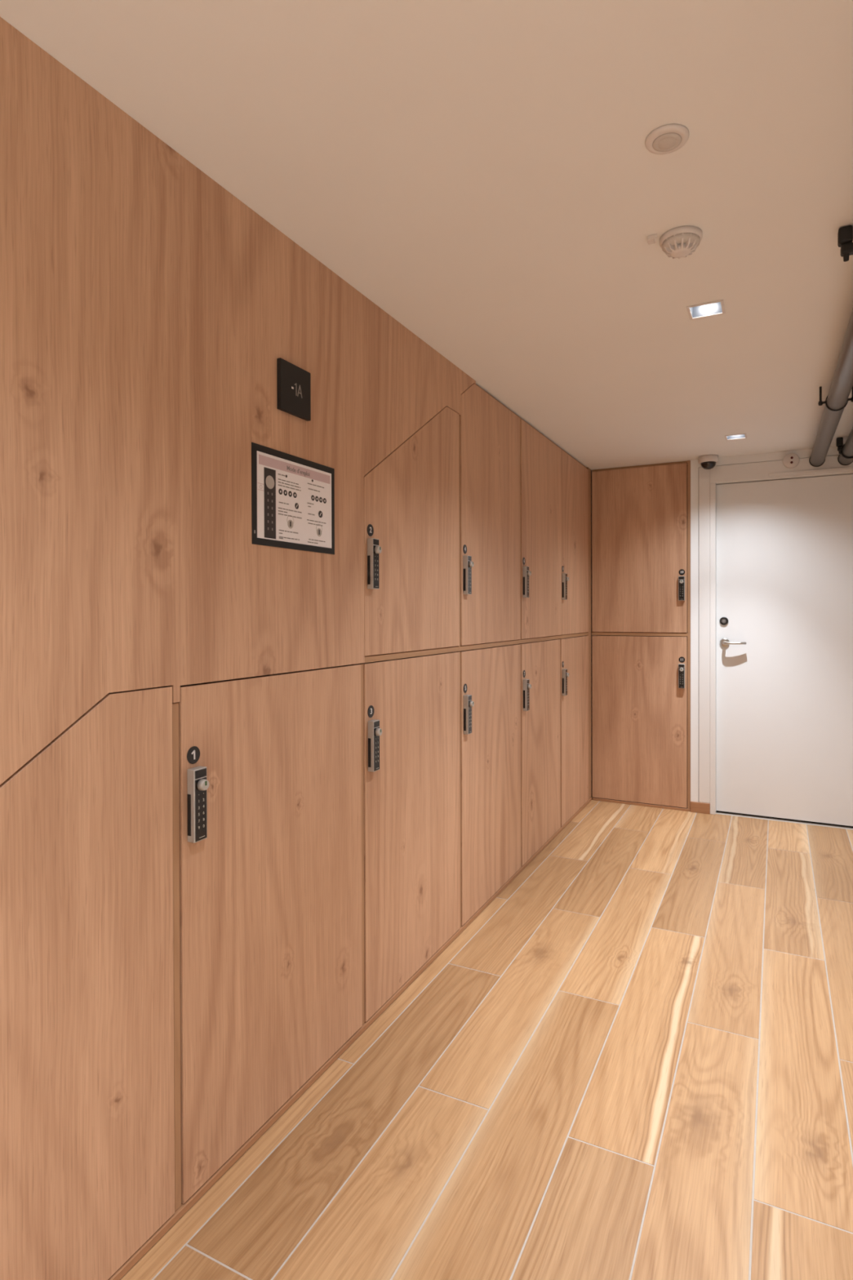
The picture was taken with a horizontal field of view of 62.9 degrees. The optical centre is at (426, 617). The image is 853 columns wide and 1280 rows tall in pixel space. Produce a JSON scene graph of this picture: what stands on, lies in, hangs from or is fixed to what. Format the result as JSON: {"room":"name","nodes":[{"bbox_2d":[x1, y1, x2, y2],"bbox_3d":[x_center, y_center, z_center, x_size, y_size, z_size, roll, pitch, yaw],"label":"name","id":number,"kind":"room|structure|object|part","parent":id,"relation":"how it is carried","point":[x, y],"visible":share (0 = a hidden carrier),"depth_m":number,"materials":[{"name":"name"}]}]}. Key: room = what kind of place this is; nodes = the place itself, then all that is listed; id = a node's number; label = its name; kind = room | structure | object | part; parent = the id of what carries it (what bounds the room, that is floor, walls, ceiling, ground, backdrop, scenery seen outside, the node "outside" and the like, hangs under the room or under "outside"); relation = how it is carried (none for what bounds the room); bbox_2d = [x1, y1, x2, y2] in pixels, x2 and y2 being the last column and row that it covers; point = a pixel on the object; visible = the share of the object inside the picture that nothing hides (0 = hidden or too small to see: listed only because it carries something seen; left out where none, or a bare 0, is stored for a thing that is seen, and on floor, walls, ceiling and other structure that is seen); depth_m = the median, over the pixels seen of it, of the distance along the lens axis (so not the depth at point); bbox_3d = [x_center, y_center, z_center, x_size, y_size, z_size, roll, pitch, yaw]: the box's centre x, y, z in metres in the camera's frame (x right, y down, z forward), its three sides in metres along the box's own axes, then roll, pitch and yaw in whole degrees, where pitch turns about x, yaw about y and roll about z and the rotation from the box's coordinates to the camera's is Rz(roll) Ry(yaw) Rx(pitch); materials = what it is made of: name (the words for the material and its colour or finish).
{"room":"locker room","nodes":[
{"label":"locker room","id":0,"kind":"room"},
{"bbox_2d":[0,0,852,484],"bbox_3d":[0.588,-0.981,0.340,4.200,0.012,9.550,0,0,27],"label":"ceiling","id":1,"kind":"structure","parent":0,"point":[483,173],"depth_m":1.53,"materials":[{"name":"paint"}]},
{"bbox_2d":[644,124,688,154],"bbox_3d":[0.492,-0.975,1.429,0.085,0.013,0.085,0,0,27],"label":"ceiling speaker","id":2,"kind":"object","parent":1,"relation":"attached to","point":[668,138],"visible":1,"depth_m":1.42,"materials":[{"name":"white plastic"}]},
{"bbox_2d":[652,133,681,151],"bbox_3d":[0.492,-0.971,1.429,0.056,0.005,0.056,0,0,27],"label":"grille","id":3,"kind":"object","parent":2,"relation":"attached to","point":[661,142],"depth_m":1.42,"materials":[{"name":"white plastic"}]},
{"bbox_2d":[646,226,702,258],"bbox_3d":[0.646,-0.963,1.811,0.130,0.044,0.104,0,0,27],"label":"smoke detector","id":4,"kind":"object","parent":1,"relation":"attached to","point":[680,242],"visible":1,"depth_m":1.78,"materials":[{"name":"white plastic"}]},
{"bbox_2d":[686,299,725,319],"bbox_3d":[0.897,-1.009,2.240,0.108,0.047,0.108,0,0,27],"label":"recessed light","id":5,"kind":"object","parent":1,"relation":"in","point":[706,309],"visible":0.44,"depth_m":2.28,"materials":[{"name":"white plastic"}]},
{"bbox_2d":[697,454,718,469],"bbox_3d":[1.758,-0.966,4.355,0.116,0.080,0.116,0,0,27],"label":"dome camera","id":6,"kind":"object","parent":1,"relation":"attached to","point":[707,461],"visible":1,"depth_m":4.32,"materials":[{"name":"white plastic"}]},
{"bbox_2d":[724,433,746,439],"bbox_3d":[1.712,-1.023,3.863,0.108,0.047,0.108,0,0,27],"label":"recessed light","id":7,"kind":"object","parent":1,"relation":"in","point":[741,435],"visible":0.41,"depth_m":3.90,"materials":[{"name":"white plastic"}]},
{"bbox_2d":[808,225,852,466],"bbox_3d":[0.342,-0.914,0.129,0.218,0.115,8.941,0,0,27],"label":"pipe","id":8,"kind":"object","parent":1,"relation":"attached to","point":[842,384],"visible":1,"depth_m":2.76,"materials":[{"name":"grey plastic"}]},
{"bbox_2d":[835,426,852,465],"bbox_3d":[0.499,-0.911,0.051,0.138,0.121,8.942,0,0,26],"label":"pipe","id":9,"kind":"object","parent":1,"relation":"attached to","point":[845,457],"visible":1,"depth_m":3.88,"materials":[{"name":"grey plastic"}]},
{"bbox_2d":[120,780,852,1279],"bbox_3d":[0.606,1.291,2.364,2.420,0.060,5.950,0,0,27],"label":"floor","id":10,"kind":"structure","parent":0,"point":[635,1061],"depth_m":1.83,"materials":[{"name":"wood"}]},
{"bbox_2d":[349,652,460,1024],"bbox_3d":[-0.256,0.691,2.565,0.574,1.104,0.732,0,0,27],"label":"locker","id":11,"kind":"object","parent":10,"relation":"on","point":[410,706],"visible":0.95,"depth_m":2.39,"materials":[{"name":"brown wood"}]},
{"bbox_3d":[-0.147,0.354,2.158,0.013,0.025,0.025,0,0,27],"label":"knob","id":12,"kind":"part","parent":11,"relation":"part of","materials":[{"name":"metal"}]},
{"bbox_2d":[364,406,459,662],"bbox_3d":[-0.254,-0.334,2.568,0.574,0.942,0.716,0,0,27],"label":"locker","id":13,"kind":"object","parent":11,"relation":"on","point":[411,548],"visible":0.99,"depth_m":2.43,"materials":[{"name":"brown wood"}]},
{"bbox_3d":[-0.149,-0.209,2.154,0.013,0.025,0.025,0,0,27],"label":"knob","id":14,"kind":"part","parent":13,"relation":"part of","materials":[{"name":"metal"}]},
{"bbox_2d":[454,644,520,926],"bbox_3d":[0.074,0.686,3.223,0.574,1.104,0.734,0,0,27],"label":"locker","id":15,"kind":"object","parent":10,"relation":"on","point":[490,700],"visible":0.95,"depth_m":3.04,"materials":[{"name":"brown wood"}]},
{"bbox_3d":[0.182,0.348,2.815,0.013,0.025,0.025,0,0,27],"label":"knob","id":16,"kind":"part","parent":15,"relation":"part of","materials":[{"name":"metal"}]},
{"bbox_2d":[457,383,519,651],"bbox_3d":[0.072,-0.431,3.216,0.574,1.124,0.737,0,0,27],"label":"locker","id":17,"kind":"object","parent":15,"relation":"on","point":[489,432],"visible":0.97,"depth_m":3.07,"materials":[{"name":"brown wood"}]},
{"bbox_3d":[0.181,-0.215,2.811,0.013,0.025,0.025,0,0,27],"label":"knob","id":18,"kind":"part","parent":17,"relation":"part of","materials":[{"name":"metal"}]},
{"bbox_2d":[513,639,560,866],"bbox_3d":[0.398,0.680,3.868,0.574,1.104,0.704,0,0,27],"label":"locker","id":19,"kind":"object","parent":10,"relation":"on","point":[540,661],"visible":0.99,"depth_m":3.72,"materials":[{"name":"brown wood"}]},
{"bbox_2d":[517,415,560,643],"bbox_3d":[0.400,-0.436,3.870,0.574,1.124,0.725,0,0,27],"label":"locker","id":20,"kind":"object","parent":19,"relation":"on","point":[540,457],"visible":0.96,"depth_m":3.71,"materials":[{"name":"brown wood"}]},
{"bbox_2d":[560,635,588,826],"bbox_3d":[0.709,0.675,4.487,0.574,1.104,0.676,0,0,27],"label":"locker","id":21,"kind":"object","parent":10,"relation":"on","point":[574,651],"visible":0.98,"depth_m":4.33,"materials":[{"name":"brown wood"}]},
{"bbox_2d":[558,446,588,638],"bbox_3d":[0.711,-0.442,4.489,0.574,1.124,0.660,0,0,27],"label":"locker","id":22,"kind":"object","parent":21,"relation":"on","point":[574,475],"visible":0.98,"depth_m":4.36,"materials":[{"name":"brown wood"}]},
{"bbox_2d":[591,633,690,808],"bbox_3d":[1.522,0.661,4.838,0.630,1.128,0.574,0,0,27],"label":"locker","id":23,"kind":"object","parent":10,"relation":"on","point":[641,685],"visible":1,"depth_m":4.61,"materials":[{"name":"brown wood"}]},
{"bbox_2d":[591,460,690,636],"bbox_3d":[1.518,-0.445,4.830,0.633,1.126,0.574,0,0,27],"label":"locker","id":24,"kind":"object","parent":23,"relation":"on","point":[641,514],"visible":1,"depth_m":4.60,"materials":[{"name":"brown wood"}]},
{"bbox_2d":[591,446,839,802],"bbox_3d":[1.803,0.116,4.747,2.420,2.250,0.600,0,0,27],"label":"wall","id":25,"kind":"structure","parent":0,"point":[833,451],"depth_m":4.46,"materials":[{"name":"paint"}]},
{"bbox_2d":[108,797,591,1279],"bbox_3d":[-0.883,1.268,0.765,0.013,0.017,8.936,0,0,27],"label":"baseboard","id":26,"kind":"structure","parent":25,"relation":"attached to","point":[183,1209],"depth_m":1.83,"materials":[{"name":"brown wood"}]},
{"bbox_2d":[0,16,475,785],"bbox_3d":[-1.347,0.149,-0.149,0.018,2.229,6.902,0,0,27],"label":"panel","id":27,"kind":"object","parent":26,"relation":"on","point":[148,313],"visible":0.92,"depth_m":1.40,"materials":[{"name":"brown wood"}]},
{"bbox_2d":[0,686,174,1279],"bbox_3d":[-0.971,0.704,0.601,0.018,1.106,1.934,0,0,27],"label":"door","id":28,"kind":"structure","parent":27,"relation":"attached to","point":[87,1076],"depth_m":1.28,"materials":[{"name":"brown wood"}]},
{"bbox_2d":[251,442,334,554],"bbox_3d":[-0.341,-0.300,1.832,0.002,0.244,0.349,0,0,27],"label":"notice","id":29,"kind":"object","parent":27,"relation":"attached to","point":[293,497],"visible":1,"depth_m":1.81,"materials":[{"name":"paper"}]},
{"bbox_2d":[263,466,275,538],"bbox_3d":[-0.389,-0.284,1.736,0.001,0.173,0.044,0,0,27],"label":"picture","id":30,"kind":"object","parent":29,"relation":"attached to","point":[269,473],"depth_m":1.73},
{"bbox_2d":[266,475,274,488],"bbox_3d":[-0.389,-0.337,1.735,0.001,0.033,0.033,0,0,27],"label":"picture","id":31,"kind":"object","parent":29,"relation":"attached to","point":[269,479],"depth_m":1.73},
{"bbox_2d":[276,357,311,421],"bbox_3d":[-0.343,-0.591,1.815,0.012,0.127,0.127,0,0,27],"label":"sign","id":32,"kind":"object","parent":27,"relation":"attached to","point":[294,383],"visible":1,"depth_m":1.80,"materials":[{"name":"black plastic"}]},
{"bbox_2d":[586,467,591,799],"bbox_3d":[1.094,0.109,4.718,0.018,2.230,0.086,0,0,27],"label":"strip","id":33,"kind":"object","parent":26,"relation":"on","point":[588,468],"visible":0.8,"depth_m":4.72,"materials":[{"name":"brown wood"}]},
{"bbox_2d":[592,797,710,813],"bbox_3d":[1.464,1.210,4.590,0.744,0.067,0.021,0,0,27],"label":"baseboard","id":34,"kind":"structure","parent":25,"relation":"attached to","point":[593,798],"depth_m":4.50,"materials":[{"name":"brown wood"}]},
{"bbox_2d":[698,454,852,826],"bbox_3d":[2.243,0.145,4.245,1.088,2.198,0.122,0,0,27],"label":"door frame","id":35,"kind":"structure","parent":25,"relation":"attached to","point":[708,479],"depth_m":4.41,"materials":[{"name":"white metal"}]},
{"bbox_3d":[1.788,0.111,4.478,0.066,2.130,0.114,0,0,27],"label":"casing","id":36,"kind":"part","parent":35,"relation":"part of","materials":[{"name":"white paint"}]},
{"bbox_2d":[715,474,852,826],"bbox_3d":[2.239,0.193,4.230,0.899,2.075,0.107,0,0,27],"label":"door","id":37,"kind":"structure","parent":25,"relation":"in","point":[784,547],"depth_m":4.27,"materials":[{"name":"white metal"}]},
{"bbox_3d":[1.923,0.159,4.361,0.136,0.017,0.057,0,0,27],"label":"lever","id":38,"kind":"part","parent":37,"relation":"part of","materials":[{"name":"metal"}]},
{"bbox_2d":[782,453,799,468],"bbox_3d":[2.188,-0.943,4.190,0.088,0.088,0.024,0,0,27],"label":"electrical socket","id":39,"kind":"object","parent":25,"relation":"attached to","point":[790,460],"visible":1,"depth_m":4.18,"materials":[{"name":"white plastic"}]}
]}

